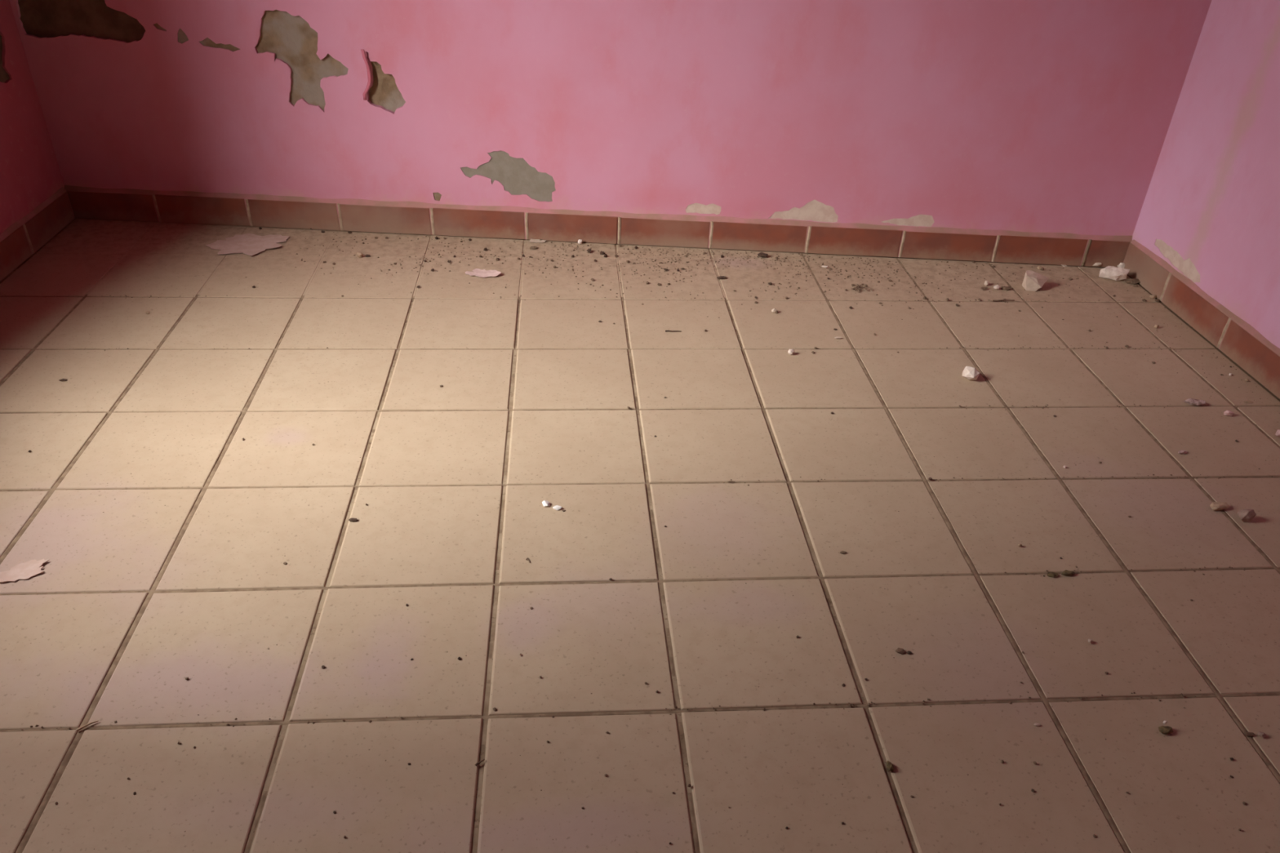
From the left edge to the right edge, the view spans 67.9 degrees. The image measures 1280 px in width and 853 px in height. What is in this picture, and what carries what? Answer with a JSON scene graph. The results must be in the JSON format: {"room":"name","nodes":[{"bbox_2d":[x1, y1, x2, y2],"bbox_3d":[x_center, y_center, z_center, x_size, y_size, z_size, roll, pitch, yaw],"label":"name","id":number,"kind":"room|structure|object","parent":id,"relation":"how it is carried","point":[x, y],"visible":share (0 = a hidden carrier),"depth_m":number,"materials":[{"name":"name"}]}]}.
{"room":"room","nodes":[
{"label":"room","id":0,"kind":"room"},
{"bbox_2d":[0,0,64,234],"bbox_3d":[-1.991,-0.781,0.860,0.300,2.960,4.792,0,33,-5],"label":"wall","id":1,"kind":"structure","parent":0,"point":[30,174],"depth_m":3.09,"materials":[{"name":"pink paint"}]},
{"bbox_2d":[0,186,75,281],"bbox_3d":[-1.908,0.187,1.876,0.015,0.118,3.626,0,33,-5],"label":"baseboard","id":2,"kind":"structure","parent":1,"relation":"attached to","point":[24,237],"depth_m":3.15,"materials":[{"name":"tile"}]},
{"bbox_2d":[9,0,1211,235],"bbox_3d":[-0.101,-1.915,2.743,3.782,2.960,0.227,3,33,0],"label":"wall","id":3,"kind":"structure","parent":0,"point":[1037,116],"depth_m":3.15,"materials":[{"name":"paint"}]},
{"bbox_2d":[64,185,1132,266],"bbox_3d":[-0.156,-0.712,3.386,3.781,0.119,0.015,3,33,0],"label":"baseboard","id":4,"kind":"structure","parent":3,"relation":"attached to","point":[408,217],"depth_m":3.38,"materials":[{"name":"tile"}]},
{"bbox_2d":[0,217,1279,852],"bbox_3d":[-0.013,0.490,1.704,3.762,0.061,4.542,0,33,-5],"label":"floor","id":5,"kind":"structure","parent":0,"point":[701,637],"depth_m":1.99,"materials":[{"name":"tile"}]},
{"bbox_2d":[0,559,48,582],"bbox_3d":[-1.223,0.286,1.873,0.104,0.007,0.059,-14,37,-24],"label":"flake","id":6,"kind":"object","parent":5,"relation":"on","point":[22,571],"visible":1,"depth_m":1.88,"materials":[{"name":"pink paint"}]},
{"bbox_2d":[75,720,98,731],"bbox_3d":[-0.915,0.495,1.574,0.033,0.004,0.004,-22,40,-33],"label":"twig","id":7,"kind":"object","parent":5,"relation":"on","point":[92,722],"visible":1,"depth_m":1.57,"materials":[{"name":"brown wood"}]},
{"bbox_2d":[205,233,289,256],"bbox_3d":[-1.357,-0.627,3.272,0.254,0.010,0.199,2,33,-1],"label":"flake","id":8,"kind":"object","parent":5,"relation":"on","point":[250,244],"visible":1,"depth_m":3.28,"materials":[{"name":"paint"}]},
{"bbox_2d":[348,518,356,521],"bbox_3d":[-0.619,0.201,2.049,0.019,0.005,0.011,0,33,-5],"label":"clump","id":9,"kind":"object","parent":5,"relation":"on","point":[349,519],"visible":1,"depth_m":2.05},
{"bbox_2d":[355,251,363,257],"bbox_3d":[-0.951,-0.583,3.225,0.020,0.019,0.021,16,35,20],"label":"stone","id":10,"kind":"object","parent":5,"relation":"on","point":[359,255],"visible":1,"depth_m":3.22,"materials":[{"name":"beige stone"}]},
{"bbox_2d":[465,268,501,277],"bbox_3d":[-0.519,-0.511,3.149,0.119,0.010,0.070,1,33,-2],"label":"flake","id":11,"kind":"object","parent":5,"relation":"on","point":[477,272],"visible":1,"depth_m":3.15,"materials":[{"name":"paint"}]},
{"bbox_2d":[528,238,546,243],"bbox_3d":[-0.366,-0.666,3.404,0.061,0.005,0.035,0,33,-5],"label":"flake","id":12,"kind":"object","parent":5,"relation":"on","point":[536,241],"visible":1,"depth_m":3.40,"materials":[{"name":"beige paint"}]},
{"bbox_2d":[542,500,550,506],"bbox_3d":[-0.210,0.172,2.118,0.020,0.010,0.018,16,35,20],"label":"chip","id":13,"kind":"object","parent":5,"relation":"on","point":[545,503],"visible":1,"depth_m":2.11,"materials":[{"name":"white paint"}]},
{"bbox_2d":[552,505,561,510],"bbox_3d":[-0.183,0.180,2.109,0.018,0.007,0.015,-21,40,-32],"label":"chip","id":14,"kind":"object","parent":5,"relation":"on","point":[556,507],"visible":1,"depth_m":2.11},
{"bbox_2d":[10,231,1276,849],"bbox_3d":[0.092,0.060,2.317,3.442,0.004,2.824,0,33,-5],"label":"fine grit","id":15,"kind":"object","parent":5,"relation":"on","point":[846,270],"visible":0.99,"depth_m":3.21,"materials":[{"name":"soil"}]},
{"bbox_2d":[716,275,727,279],"bbox_3d":[0.275,-0.501,3.194,0.035,0.007,0.020,0,33,-5],"label":"clump","id":16,"kind":"object","parent":5,"relation":"on","point":[719,277],"visible":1,"depth_m":3.19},
{"bbox_2d":[757,252,767,257],"bbox_3d":[0.434,-0.609,3.365,0.038,0.014,0.032,17,35,20],"label":"clump","id":17,"kind":"object","parent":5,"relation":"on","point":[761,254],"visible":1,"depth_m":3.35,"materials":[{"name":"brown soil"}]},
{"bbox_2d":[787,349,794,355],"bbox_3d":[0.439,-0.216,2.756,0.020,0.017,0.018,0,33,-5],"label":"stone","id":18,"kind":"object","parent":5,"relation":"on","point":[791,352],"visible":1,"depth_m":2.75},
{"bbox_2d":[851,283,872,293],"bbox_3d":[0.734,-0.463,3.166,0.069,0.010,0.063,-6,34,-12],"label":"litter tangle","id":19,"kind":"object","parent":5,"relation":"on","point":[858,286],"visible":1,"depth_m":3.16,"materials":[{"name":"plant"}]},
{"bbox_2d":[886,760,894,771],"bbox_3d":[0.411,0.558,1.564,0.012,0.010,0.020,0,33,-5],"label":"clump","id":20,"kind":"object","parent":5,"relation":"on","point":[890,766],"visible":1,"depth_m":1.56,"materials":[{"name":"brown soil"}]},
{"bbox_2d":[895,648,905,653],"bbox_3d":[0.488,0.422,1.785,0.018,0.005,0.014,0,33,-5],"label":"clump","id":21,"kind":"object","parent":5,"relation":"on","point":[900,651],"visible":1,"depth_m":1.78,"materials":[{"name":"brown soil"}]},
{"bbox_2d":[961,365,979,379],"bbox_3d":[0.928,-0.151,2.669,0.043,0.040,0.045,-24,41,-35],"label":"stone","id":22,"kind":"object","parent":5,"relation":"on","point":[970,373],"visible":1,"depth_m":2.66,"materials":[{"name":"white stone"}]},
{"bbox_2d":[980,286,987,289],"bbox_3d":[1.159,-0.466,3.202,0.024,0.008,0.015,0,33,-5],"label":"clump","id":23,"kind":"object","parent":5,"relation":"on","point":[981,287],"visible":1,"depth_m":3.20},
{"bbox_2d":[993,284,999,289],"bbox_3d":[1.201,-0.470,3.202,0.020,0.017,0.020,-20,39,-31],"label":"stone","id":24,"kind":"object","parent":5,"relation":"on","point":[997,286],"visible":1,"depth_m":3.20,"materials":[{"name":"white stone"}]},
{"bbox_2d":[992,299,1014,301],"bbox_3d":[1.195,-0.415,3.127,0.075,0.005,0.007,-3,33,-8],"label":"twig","id":25,"kind":"object","parent":5,"relation":"on","point":[993,300],"visible":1,"depth_m":3.12,"materials":[{"name":"wood"}]},
{"bbox_2d":[1002,286,1011,290],"bbox_3d":[1.237,-0.467,3.207,0.031,0.009,0.023,0,33,-5],"label":"clump","id":26,"kind":"object","parent":5,"relation":"on","point":[1006,288],"visible":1,"depth_m":3.20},
{"bbox_2d":[1022,270,1049,291],"bbox_3d":[1.341,-0.493,3.208,0.092,0.059,0.053,0,33,-5],"label":"chunk","id":27,"kind":"object","parent":5,"relation":"on","point":[1033,281],"visible":1,"depth_m":3.20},
{"bbox_2d":[1046,572,1058,577],"bbox_3d":[0.860,0.309,1.984,0.025,0.007,0.015,0,33,-5],"label":"clump","id":28,"kind":"object","parent":5,"relation":"on","point":[1052,575],"visible":1,"depth_m":1.98,"materials":[{"name":"brown soil"}]},
{"bbox_2d":[1061,570,1075,576],"bbox_3d":[0.895,0.307,1.990,0.029,0.007,0.017,0,33,-5],"label":"clump","id":29,"kind":"object","parent":5,"relation":"on","point":[1069,573],"visible":1,"depth_m":1.99,"materials":[{"name":"brown soil"}]},
{"bbox_2d":[1092,262,1102,266],"bbox_3d":[1.636,-0.582,3.402,0.033,0.020,0.022,11,34,12],"label":"chip","id":30,"kind":"object","parent":5,"relation":"on","point":[1098,264],"visible":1,"depth_m":3.40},
{"bbox_2d":[1098,266,1128,279],"bbox_3d":[1.650,-0.537,3.307,0.088,0.049,0.058,20,37,24],"label":"chunk","id":31,"kind":"object","parent":5,"relation":"on","point":[1108,272],"visible":1,"depth_m":3.29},
{"bbox_2d":[1117,262,1124,267],"bbox_3d":[1.724,-0.574,3.392,0.048,0.025,0.030,0,33,-5],"label":"chunk","id":32,"kind":"object","parent":5,"relation":"on","point":[1120,264],"visible":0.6,"depth_m":3.38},
{"bbox_2d":[1124,278,1140,284],"bbox_3d":[1.706,-0.505,3.293,0.059,0.014,0.035,0,33,-5],"label":"clump","id":33,"kind":"object","parent":5,"relation":"on","point":[1129,281],"visible":1,"depth_m":3.29,"materials":[{"name":"brown soil"}]},
{"bbox_2d":[1149,294,1156,298],"bbox_3d":[1.723,-0.437,3.192,0.031,0.011,0.018,-12,36,-21],"label":"chip","id":34,"kind":"object","parent":5,"relation":"on","point":[1152,296],"visible":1,"depth_m":3.19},
{"bbox_2d":[1158,724,1173,734],"bbox_3d":[0.912,0.526,1.651,0.025,0.008,0.018,6,33,5],"label":"clump","id":35,"kind":"object","parent":5,"relation":"on","point":[1164,730],"visible":1,"depth_m":1.65,"materials":[{"name":"brown soil"}]},
{"bbox_2d":[1177,449,1187,453],"bbox_3d":[1.368,0.064,2.397,0.030,0.008,0.015,-9,35,-17],"label":"chip","id":36,"kind":"object","parent":5,"relation":"on","point":[1180,451],"visible":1,"depth_m":2.39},
{"bbox_2d":[1182,398,1205,405],"bbox_3d":[1.518,-0.067,2.603,0.064,0.014,0.027,5,33,4],"label":"chip","id":37,"kind":"object","parent":5,"relation":"on","point":[1189,401],"visible":1,"depth_m":2.60,"materials":[{"name":"paint"}]},
{"bbox_2d":[1209,502,1229,511],"bbox_3d":[1.341,0.184,2.204,0.044,0.014,0.024,-5,34,-11],"label":"chip","id":38,"kind":"object","parent":5,"relation":"on","point":[1215,506],"visible":1,"depth_m":2.20,"materials":[{"name":"beige paint"}]},
{"bbox_2d":[1223,409,1233,416],"bbox_3d":[1.584,-0.036,2.558,0.024,0.017,0.014,0,33,-5],"label":"stone","id":39,"kind":"object","parent":5,"relation":"on","point":[1229,413],"visible":1,"depth_m":2.55,"materials":[{"name":"stone"}]},
{"bbox_2d":[1237,508,1256,522],"bbox_3d":[1.383,0.201,2.166,0.038,0.029,0.026,0,33,-5],"label":"stone","id":40,"kind":"object","parent":5,"relation":"on","point":[1245,514],"visible":1,"depth_m":2.16,"materials":[{"name":"grey stone"}]},
{"bbox_2d":[1243,400,1253,403],"bbox_3d":[1.679,-0.069,2.626,0.030,0.006,0.014,0,33,-5],"label":"chip","id":41,"kind":"object","parent":5,"relation":"on","point":[1245,401],"visible":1,"depth_m":2.62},
{"bbox_2d":[1243,732,1255,736],"bbox_3d":[1.059,0.535,1.652,0.018,0.004,0.009,0,33,-5],"label":"clump","id":42,"kind":"object","parent":5,"relation":"on","point":[1246,734],"visible":1,"depth_m":1.65,"materials":[{"name":"brown soil"}]},
{"bbox_2d":[1257,731,1266,737],"bbox_3d":[1.079,0.535,1.650,0.013,0.008,0.012,0,33,-5],"label":"stone","id":43,"kind":"object","parent":5,"relation":"on","point":[1262,735],"visible":1,"depth_m":1.65,"materials":[{"name":"stone"}]},
{"bbox_2d":[1275,429,1279,436],"bbox_3d":[1.668,0.018,2.478,0.025,0.020,0.019,-19,39,-29],"label":"stone","id":44,"kind":"object","parent":5,"relation":"on","point":[1277,433],"visible":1,"depth_m":2.47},
{"bbox_2d":[1132,0,1279,348],"bbox_3d":[2.032,-0.702,1.019,0.220,2.960,4.406,0,33,-5],"label":"wall","id":45,"kind":"structure","parent":0,"point":[1211,208],"depth_m":2.86,"materials":[{"name":"paint"}]},
{"bbox_2d":[1123,240,1279,399],"bbox_3d":[1.841,0.268,2.014,0.015,0.118,3.240,0,33,-5],"label":"baseboard","id":46,"kind":"structure","parent":45,"relation":"attached to","point":[1237,339],"depth_m":2.95,"materials":[{"name":"tile"}]}
]}

